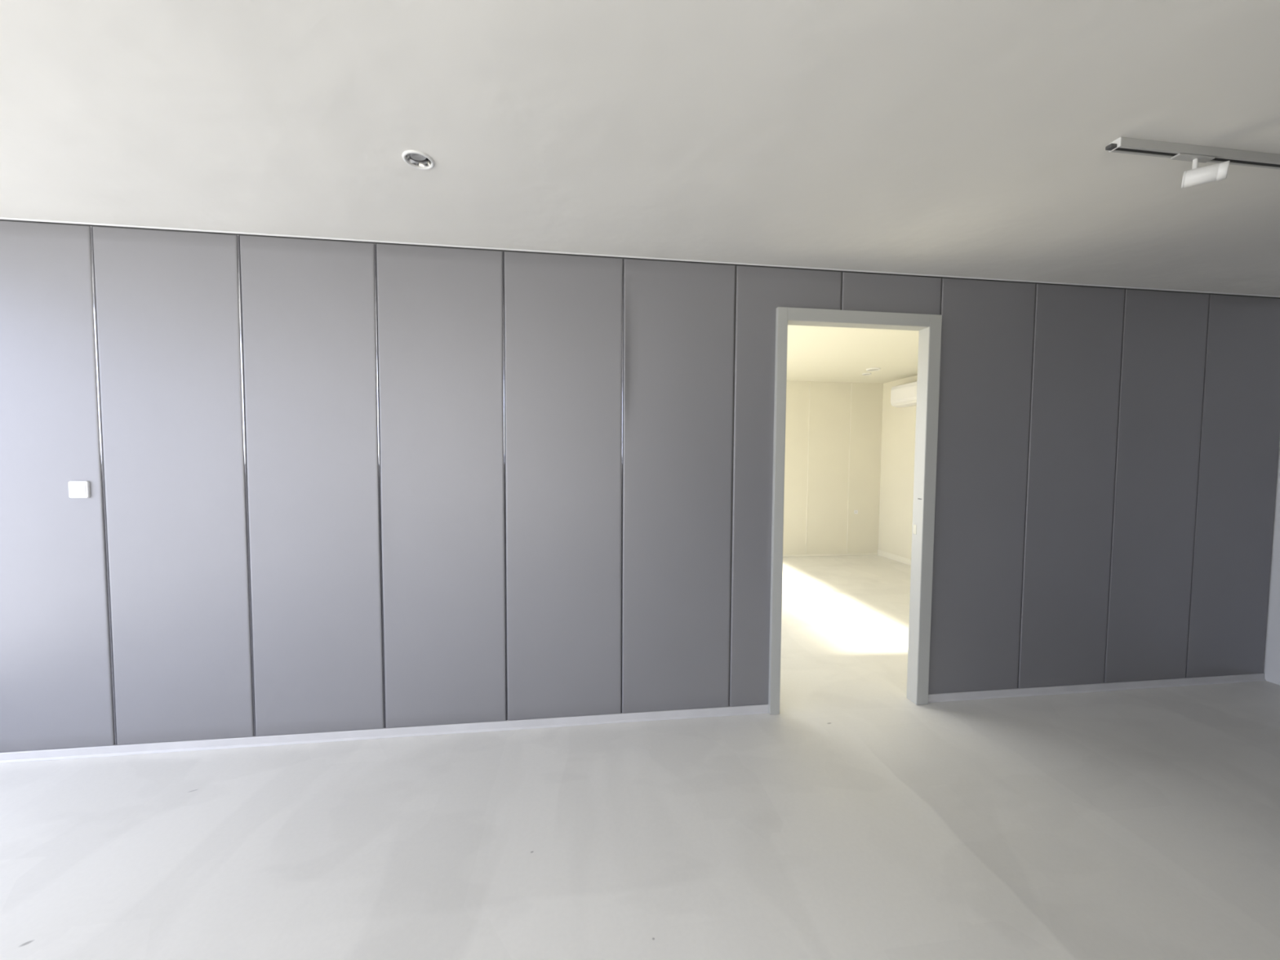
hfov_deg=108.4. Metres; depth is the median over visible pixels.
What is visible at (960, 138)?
ceiling
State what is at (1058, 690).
baseboard
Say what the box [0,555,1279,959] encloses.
floor
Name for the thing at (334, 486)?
wall
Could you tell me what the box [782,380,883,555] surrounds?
wall
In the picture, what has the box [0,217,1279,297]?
trim
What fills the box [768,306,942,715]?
door frame
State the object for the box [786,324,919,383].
ceiling
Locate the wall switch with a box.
[68,480,90,497]
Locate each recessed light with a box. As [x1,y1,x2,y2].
[402,150,434,169]
[862,373,871,375]
[866,367,880,371]
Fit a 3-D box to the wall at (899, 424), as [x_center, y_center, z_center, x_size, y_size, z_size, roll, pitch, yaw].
[4.565,0.009,2.787,0.140,2.880,9.700,0,3,-7]
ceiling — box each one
[0,0,1279,296]
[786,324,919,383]
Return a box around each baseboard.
[0,704,768,763]
[782,552,877,556]
[877,549,911,565]
[928,672,1266,702]
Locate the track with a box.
[1105,137,1279,169]
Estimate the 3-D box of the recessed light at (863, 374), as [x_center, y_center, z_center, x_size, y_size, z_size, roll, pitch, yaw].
[3.230,-1.508,6.583,0.120,0.016,0.120,0,3,-7]
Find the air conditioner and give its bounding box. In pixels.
[890,381,917,407]
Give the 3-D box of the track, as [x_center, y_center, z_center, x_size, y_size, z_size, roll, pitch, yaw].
[2.663,-1.186,1.759,2.032,0.030,0.036,0,3,-7]
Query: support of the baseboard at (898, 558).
attached to the wall at (899, 424)
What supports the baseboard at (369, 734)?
attached to the wall at (334, 486)
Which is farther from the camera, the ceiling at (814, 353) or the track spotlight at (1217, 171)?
the ceiling at (814, 353)
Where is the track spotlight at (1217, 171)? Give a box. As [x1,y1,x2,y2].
[1169,153,1230,188]
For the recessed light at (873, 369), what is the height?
0.016 m
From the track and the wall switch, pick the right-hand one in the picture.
the track
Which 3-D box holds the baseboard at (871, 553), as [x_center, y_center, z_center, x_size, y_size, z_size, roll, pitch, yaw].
[1.826,1.207,7.284,4.134,0.034,0.012,0,3,-7]
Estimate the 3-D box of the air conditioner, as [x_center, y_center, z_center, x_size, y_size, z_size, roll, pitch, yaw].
[3.919,-1.230,6.537,0.204,0.310,0.850,0,3,-7]
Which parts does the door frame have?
casing, head casing, strike plate, casing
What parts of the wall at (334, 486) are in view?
wall panel, wall panel, wall panel, wall panel, wall panel, wall panel, wall panel, wall panel, wall panel, wall panel, wall panel, wall panel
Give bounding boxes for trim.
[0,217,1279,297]
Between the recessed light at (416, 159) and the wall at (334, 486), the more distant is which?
the wall at (334, 486)
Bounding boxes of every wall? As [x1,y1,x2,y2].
[0,221,1279,752]
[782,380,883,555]
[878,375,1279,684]

